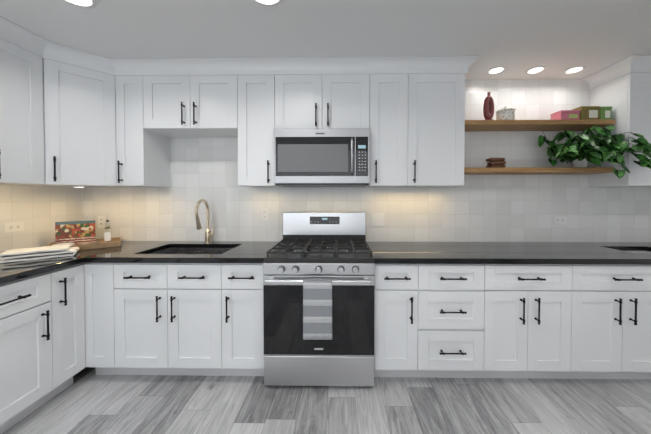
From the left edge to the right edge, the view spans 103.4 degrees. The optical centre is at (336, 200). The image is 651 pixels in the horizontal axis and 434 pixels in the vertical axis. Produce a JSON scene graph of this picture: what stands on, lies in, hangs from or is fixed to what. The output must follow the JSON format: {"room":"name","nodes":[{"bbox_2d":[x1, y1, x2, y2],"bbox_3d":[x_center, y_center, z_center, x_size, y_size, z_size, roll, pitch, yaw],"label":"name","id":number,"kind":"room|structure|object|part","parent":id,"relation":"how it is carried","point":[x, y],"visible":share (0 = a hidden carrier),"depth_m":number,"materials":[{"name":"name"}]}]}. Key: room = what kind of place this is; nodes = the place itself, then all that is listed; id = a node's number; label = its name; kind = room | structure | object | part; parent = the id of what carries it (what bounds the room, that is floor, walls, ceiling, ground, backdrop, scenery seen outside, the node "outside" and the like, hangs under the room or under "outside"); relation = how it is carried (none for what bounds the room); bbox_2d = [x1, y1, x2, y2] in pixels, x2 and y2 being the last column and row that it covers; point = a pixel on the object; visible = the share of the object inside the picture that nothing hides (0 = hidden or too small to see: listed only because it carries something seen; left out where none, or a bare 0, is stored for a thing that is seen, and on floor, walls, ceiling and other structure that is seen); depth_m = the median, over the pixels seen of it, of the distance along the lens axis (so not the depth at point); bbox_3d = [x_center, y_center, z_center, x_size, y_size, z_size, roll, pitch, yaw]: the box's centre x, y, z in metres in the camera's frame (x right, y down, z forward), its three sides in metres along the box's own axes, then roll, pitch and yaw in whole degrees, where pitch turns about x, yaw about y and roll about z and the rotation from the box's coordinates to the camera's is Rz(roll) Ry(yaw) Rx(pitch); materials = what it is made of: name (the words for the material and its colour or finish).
{"room":"kitchen","nodes":[
{"label":"kitchen","id":0,"kind":"room"},
{"bbox_2d":[0,184,83,253],"bbox_3d":[-2.496,0.130,0.113,0.100,2.430,4.700,0,1,1],"label":"wall","id":1,"kind":"structure","parent":0,"point":[39,211],"depth_m":2.07,"materials":[{"name":"tile"}]},
{"bbox_2d":[4,222,23,232],"bbox_3d":[-2.419,0.203,1.929,0.008,0.072,0.118,0,1,1],"label":"outlet","id":2,"kind":"object","parent":1,"relation":"attached to","point":[13,227],"visible":1,"depth_m":1.92,"materials":[{"name":"white plastic"}]},
{"bbox_2d":[0,28,39,185],"bbox_3d":[-2.233,-0.565,1.682,0.384,0.910,0.444,0,1,1],"label":"upper cabinet","id":3,"kind":"object","parent":1,"relation":"attached to","point":[19,98],"depth_m":1.70,"materials":[{"name":"white wood"}]},
{"bbox_2d":[0,0,650,79],"bbox_3d":[0.614,-1.120,0.104,6.320,0.070,4.800,0,1,1],"label":"ceiling","id":4,"kind":"structure","parent":0,"point":[517,39],"depth_m":1.67,"materials":[{"name":"white paint"}]},
{"bbox_2d":[64,0,95,7],"bbox_3d":[-1.420,-1.102,1.380,0.188,0.006,0.188,0,1,1],"label":"recessed light","id":5,"kind":"object","parent":4,"relation":"in","point":[86,3],"visible":1,"depth_m":1.44,"materials":[{"name":"white glass"}]},
{"bbox_2d":[253,0,281,5],"bbox_3d":[-0.381,-1.102,1.367,0.188,0.006,0.188,0,1,1],"label":"recessed light","id":6,"kind":"object","parent":4,"relation":"in","point":[268,2],"visible":1,"depth_m":1.43,"materials":[{"name":"white glass"}]},
{"bbox_2d":[487,66,505,73],"bbox_3d":[1.375,-1.115,2.211,0.136,0.006,0.136,0,1,1],"label":"recessed light","id":7,"kind":"object","parent":4,"relation":"in","point":[496,70],"visible":1,"depth_m":2.21,"materials":[{"name":"white"}]},
{"bbox_2d":[526,66,545,73],"bbox_3d":[1.710,-1.115,2.206,0.136,0.006,0.136,0,1,1],"label":"recessed light","id":8,"kind":"object","parent":4,"relation":"in","point":[534,70],"visible":1,"depth_m":2.20,"materials":[{"name":"white glass"}]},
{"bbox_2d":[564,66,584,73],"bbox_3d":[2.040,-1.115,2.202,0.136,0.006,0.136,0,1,1],"label":"recessed light","id":9,"kind":"object","parent":4,"relation":"in","point":[575,69],"visible":1,"depth_m":2.19,"materials":[{"name":"white"}]},
{"bbox_2d":[3,367,650,433],"bbox_3d":[0.614,1.375,0.144,6.320,0.060,4.800,0,1,1],"label":"floor","id":10,"kind":"structure","parent":0,"point":[88,401],"depth_m":1.64,"materials":[{"name":"grey wood"}]},
{"bbox_2d":[0,275,39,433],"bbox_3d":[-2.115,0.888,1.397,0.627,0.874,0.594,0,1,1],"label":"base cabinet","id":11,"kind":"object","parent":10,"relation":"on","point":[19,341],"depth_m":1.46,"materials":[{"name":"white wood"}]},
{"bbox_2d":[36,263,91,406],"bbox_3d":[-2.087,0.883,1.708,0.676,0.874,0.304,0,1,1],"label":"base cabinet","id":12,"kind":"object","parent":10,"relation":"on","point":[63,294],"depth_m":1.70,"materials":[{"name":"white wood"}]},
{"bbox_2d":[0,255,83,286],"bbox_3d":[-2.107,0.431,1.295,0.646,0.038,1.263,0,1,1],"label":"countertop","id":13,"kind":"structure","parent":12,"relation":"on","point":[9,271],"depth_m":1.58,"materials":[{"name":"black stone"}]},
{"bbox_2d":[0,244,79,262],"bbox_3d":[-2.090,0.373,1.825,0.358,0.059,0.216,-1,1,-39],"label":"tea towel","id":14,"kind":"object","parent":13,"relation":"on","point":[25,254],"visible":1,"depth_m":1.77,"materials":[{"name":"white fabric"}]},
{"bbox_2d":[46,237,120,249],"bbox_3d":[-2.106,0.374,2.163,0.450,0.046,0.280,-1,1,-39],"label":"tray","id":15,"kind":"object","parent":13,"relation":"on","point":[116,242],"visible":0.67,"depth_m":2.13,"materials":[{"name":"brown wood"}]},
{"bbox_2d":[52,242,73,245],"bbox_3d":[-2.194,0.370,2.065,0.128,0.036,0.128,0,1,1],"label":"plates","id":16,"kind":"object","parent":15,"relation":"on","point":[72,243],"visible":0.38,"depth_m":2.08,"materials":[{"name":"white ceramic"}]},
{"bbox_2d":[55,220,95,244],"bbox_3d":[-2.228,0.284,2.199,0.240,0.205,0.026,-1,1,-39],"label":"book","id":17,"kind":"object","parent":15,"relation":"on","point":[77,232],"visible":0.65,"depth_m":2.19,"materials":[{"name":"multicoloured paper"}]},
{"bbox_2d":[104,214,111,241],"bbox_3d":[-2.011,0.254,2.257,0.048,0.263,0.049,-1,1,-39],"label":"oil bottle","id":18,"kind":"object","parent":15,"relation":"on","point":[107,233],"visible":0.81,"depth_m":2.24,"materials":[{"name":"clear glass"}]},
{"bbox_2d":[92,263,183,374],"bbox_3d":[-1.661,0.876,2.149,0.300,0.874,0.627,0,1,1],"label":"base cabinet","id":19,"kind":"object","parent":10,"relation":"on","point":[131,328],"depth_m":1.84,"materials":[{"name":"white wood"}]},
{"bbox_2d":[75,241,281,262],"bbox_3d":[-1.460,0.418,2.128,1.918,0.038,0.650,0,1,1],"label":"countertop","id":20,"kind":"structure","parent":19,"relation":"on","point":[129,251],"depth_m":1.90,"materials":[{"name":"black stone"}]},
{"bbox_2d":[136,247,231,290],"bbox_3d":[-1.185,0.541,2.119,0.668,0.231,0.410,0,1,1],"label":"sink","id":21,"kind":"object","parent":20,"relation":"in","point":[149,276],"depth_m":1.83,"materials":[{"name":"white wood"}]},
{"bbox_2d":[195,199,213,242],"bbox_3d":[-1.177,0.192,2.290,0.085,0.407,0.232,0,1,1],"label":"faucet","id":22,"kind":"object","parent":20,"relation":"on","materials":[{"name":"gold metal"}]},
{"bbox_2d":[208,263,263,375],"bbox_3d":[-0.695,0.876,2.137,0.384,0.874,0.627,0,1,1],"label":"base cabinet","id":23,"kind":"object","parent":10,"relation":"on","point":[235,290],"depth_m":1.83,"materials":[{"name":"white wood"}]},
{"bbox_2d":[263,212,374,385],"bbox_3d":[-0.116,0.715,2.061,0.767,1.197,0.756,0,1,1],"label":"range","id":24,"kind":"object","parent":10,"relation":"on","point":[318,299],"visible":1,"depth_m":1.76,"materials":[{"name":"silver metal"}]},
{"bbox_2d":[303,278,331,339],"bbox_3d":[-0.123,0.720,1.704,0.192,0.396,0.042,0,1,1],"label":"towel","id":25,"kind":"object","parent":24,"relation":"hanging from","point":[317,292],"depth_m":1.69,"materials":[{"name":"grey fabric"}]},
{"bbox_2d":[374,263,419,376],"bbox_3d":[0.426,0.876,2.124,0.305,0.874,0.627,0,1,1],"label":"base cabinet","id":26,"kind":"object","parent":10,"relation":"on","point":[397,285],"depth_m":1.81,"materials":[{"name":"white wood"}]},
{"bbox_2d":[420,263,499,377],"bbox_3d":[0.811,0.876,2.119,0.612,0.874,0.627,0,1,1],"label":"base cabinet","id":27,"kind":"object","parent":10,"relation":"on","point":[460,302],"depth_m":1.81,"materials":[{"name":"white wood"}]},
{"bbox_2d":[496,263,587,378],"bbox_3d":[1.382,0.876,2.112,0.680,0.874,0.627,0,1,1],"label":"base cabinet","id":28,"kind":"object","parent":10,"relation":"on","point":[561,310],"depth_m":1.80,"materials":[{"name":"white wood"}]},
{"bbox_2d":[367,243,650,266],"bbox_3d":[1.609,0.419,2.090,2.678,0.038,0.650,0,1,1],"label":"countertop","id":29,"kind":"structure","parent":28,"relation":"on","point":[570,254],"depth_m":1.93,"materials":[{"name":"black stone"}]},
{"bbox_2d":[596,247,647,282],"bbox_3d":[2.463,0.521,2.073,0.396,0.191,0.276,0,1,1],"label":"sink","id":30,"kind":"object","parent":29,"relation":"in","point":[629,273],"depth_m":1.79,"materials":[{"name":"white wood"}]},
{"bbox_2d":[588,267,650,378],"bbox_3d":[2.612,0.876,2.096,0.672,0.874,0.627,0,1,1],"label":"base cabinet","id":31,"kind":"object","parent":10,"relation":"on","point":[619,311],"depth_m":1.79,"materials":[{"name":"white wood"}]},
{"bbox_2d":[84,79,650,241],"bbox_3d":[0.643,0.092,2.474,6.320,2.430,0.100,0,1,1],"label":"wall","id":32,"kind":"structure","parent":0,"point":[500,208],"depth_m":2.42,"materials":[{"name":"tile"}]},
{"bbox_2d":[12,32,119,187],"bbox_3d":[-2.082,-0.616,2.102,0.676,0.999,0.684,0,1,1],"label":"upper cabinet","id":33,"kind":"object","parent":32,"relation":"attached to","point":[72,117],"depth_m":1.96,"materials":[{"name":"white wood"}]},
{"bbox_3d":[0.503,-1.057,1.491,5.196,0.098,1.827,0,1,1],"label":"crown","id":34,"kind":"part","parent":33,"relation":"part of","materials":[{"name":"white wood"}]},
{"bbox_2d":[98,216,104,227],"bbox_3d":[-2.247,0.207,2.456,0.072,0.118,0.008,0,1,1],"label":"outlet","id":35,"kind":"object","parent":32,"relation":"attached to","point":[101,221],"visible":0.9,"depth_m":2.45,"materials":[{"name":"white plastic"}]},
{"bbox_2d":[116,58,170,186],"bbox_3d":[-1.728,-0.618,2.248,0.293,0.999,0.384,0,1,1],"label":"upper cabinet","id":36,"kind":"object","parent":32,"relation":"attached to","point":[144,156],"depth_m":2.12,"materials":[{"name":"white wood"}]},
{"bbox_2d":[144,60,239,139],"bbox_3d":[-1.193,-0.854,2.264,0.775,0.529,0.332,0,1,1],"label":"upper cabinet","id":37,"kind":"object","parent":32,"relation":"attached to","point":[183,98],"depth_m":2.10,"materials":[{"name":"white wood"}]},
{"bbox_2d":[236,60,279,186],"bbox_3d":[-0.653,-0.619,2.261,0.306,0.999,0.332,0,1,1],"label":"upper cabinet","id":38,"kind":"object","parent":32,"relation":"attached to","point":[257,77],"depth_m":2.10,"materials":[{"name":"white wood"}]},
{"bbox_2d":[261,209,268,220],"bbox_3d":[-0.679,0.140,2.436,0.072,0.118,0.008,0,1,1],"label":"electrical outlet","id":39,"kind":"object","parent":32,"relation":"attached to","point":[264,214],"visible":1,"depth_m":2.43,"materials":[{"name":"white plastic"}]},
{"bbox_2d":[268,116,371,186],"bbox_3d":[-0.114,-0.391,2.210,0.766,0.513,0.426,0,1,1],"label":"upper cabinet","id":40,"kind":"object","parent":32,"relation":"attached to","point":[304,151],"depth_m":2.04,"materials":[{"name":"white"}]},
{"bbox_2d":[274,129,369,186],"bbox_3d":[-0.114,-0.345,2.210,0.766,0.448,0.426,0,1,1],"label":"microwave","id":41,"kind":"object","parent":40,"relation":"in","point":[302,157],"depth_m":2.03,"materials":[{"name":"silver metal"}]},
{"bbox_2d":[276,60,371,115],"bbox_3d":[-0.113,-0.846,2.250,0.771,0.544,0.332,0,1,1],"label":"upper cabinet","id":42,"kind":"object","parent":32,"relation":"attached to","point":[303,87],"depth_m":2.08,"materials":[{"name":"white wood"}]},
{"bbox_2d":[371,213,383,225],"bbox_3d":[0.390,0.186,2.420,0.118,0.122,0.014,0,1,1],"label":"light switch","id":43,"kind":"object","parent":32,"relation":"attached to","point":[377,219],"visible":1,"depth_m":2.42,"materials":[{"name":"white plastic"}]},
{"bbox_2d":[368,60,419,186],"bbox_3d":[0.465,-0.618,2.247,0.383,0.999,0.332,0,1,1],"label":"upper cabinet","id":44,"kind":"object","parent":32,"relation":"attached to","point":[395,83],"depth_m":2.08,"materials":[{"name":"white wood"}]},
{"bbox_2d":[420,60,467,186],"bbox_3d":[0.774,-0.618,2.243,0.532,0.999,0.332,0,1,1],"label":"upper cabinet","id":45,"kind":"object","parent":32,"relation":"attached to","point":[442,82],"depth_m":2.08,"materials":[{"name":"white wood"}]},
{"bbox_2d":[464,167,614,174],"bbox_3d":[1.696,-0.258,2.287,1.304,0.041,0.233,0,1,1],"label":"shelf","id":46,"kind":"object","parent":32,"relation":"attached to","point":[529,170],"visible":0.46,"depth_m":2.17,"materials":[{"name":"brown wood"}]},
{"bbox_2d":[486,158,505,167],"bbox_3d":[1.394,-0.322,2.243,0.145,0.087,0.112,0,1,1],"label":"coasters","id":47,"kind":"object","parent":46,"relation":"on","point":[495,162],"visible":0.94,"depth_m":2.20,"materials":[{"name":"brown wood"}]},
{"bbox_2d":[538,125,650,177],"bbox_3d":[2.118,-0.391,2.111,0.687,0.452,0.423,0,1,1],"label":"plant","id":48,"kind":"object","parent":46,"relation":"on","point":[593,148],"visible":1,"depth_m":2.08,"materials":[{"name":"green plant"}]},
{"bbox_2d":[465,119,615,130],"bbox_3d":[1.696,-0.660,2.280,1.304,0.040,0.233,0,1,1],"label":"shelf","id":49,"kind":"object","parent":32,"relation":"attached to","point":[525,125],"visible":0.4,"depth_m":2.17,"materials":[{"name":"brown wood"}]},
{"bbox_2d":[483,92,493,119],"bbox_3d":[1.315,-0.804,2.216,0.090,0.249,0.068,0,1,1],"label":"vase","id":50,"kind":"object","parent":49,"relation":"on","point":[488,109],"visible":0.92,"depth_m":2.20,"materials":[{"name":"red ceramic"}]},
{"bbox_2d":[496,106,515,119],"bbox_3d":[1.475,-0.747,2.240,0.144,0.135,0.144,0,1,1],"label":"box","id":51,"kind":"object","parent":49,"relation":"on","point":[505,113],"visible":0.77,"depth_m":2.19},
{"bbox_2d":[550,110,579,119],"bbox_3d":[1.980,-0.721,2.226,0.160,0.082,0.111,0,1,1],"label":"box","id":52,"kind":"object","parent":49,"relation":"on","point":[566,115],"visible":0.85,"depth_m":2.17,"materials":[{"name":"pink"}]},
{"bbox_2d":[572,106,599,119],"bbox_3d":[2.144,-0.736,2.219,0.160,0.114,0.110,0,1,1],"label":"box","id":53,"kind":"object","parent":49,"relation":"on","point":[589,112],"visible":0.75,"depth_m":2.17,"materials":[{"name":"beige"}]},
{"bbox_2d":[599,106,611,118],"bbox_3d":[2.278,-0.735,2.217,0.099,0.112,0.101,0,1,1],"label":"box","id":54,"kind":"object","parent":49,"relation":"on","point":[605,112],"visible":0.58,"depth_m":2.17,"materials":[{"name":"green cardboard"}]},
{"bbox_2d":[553,216,565,223],"bbox_3d":[2.092,0.188,2.402,0.118,0.072,0.008,0,1,1],"label":"electrical outlet","id":55,"kind":"object","parent":32,"relation":"attached to","point":[559,219],"visible":1,"depth_m":2.40,"materials":[{"name":"white plastic"}]},
{"bbox_2d":[588,56,650,186],"bbox_3d":[2.731,-0.618,2.219,0.759,0.999,0.332,0,1,1],"label":"upper cabinet","id":56,"kind":"object","parent":32,"relation":"attached to","point":[625,86],"depth_m":2.07,"materials":[{"name":"white wood"}]}
]}

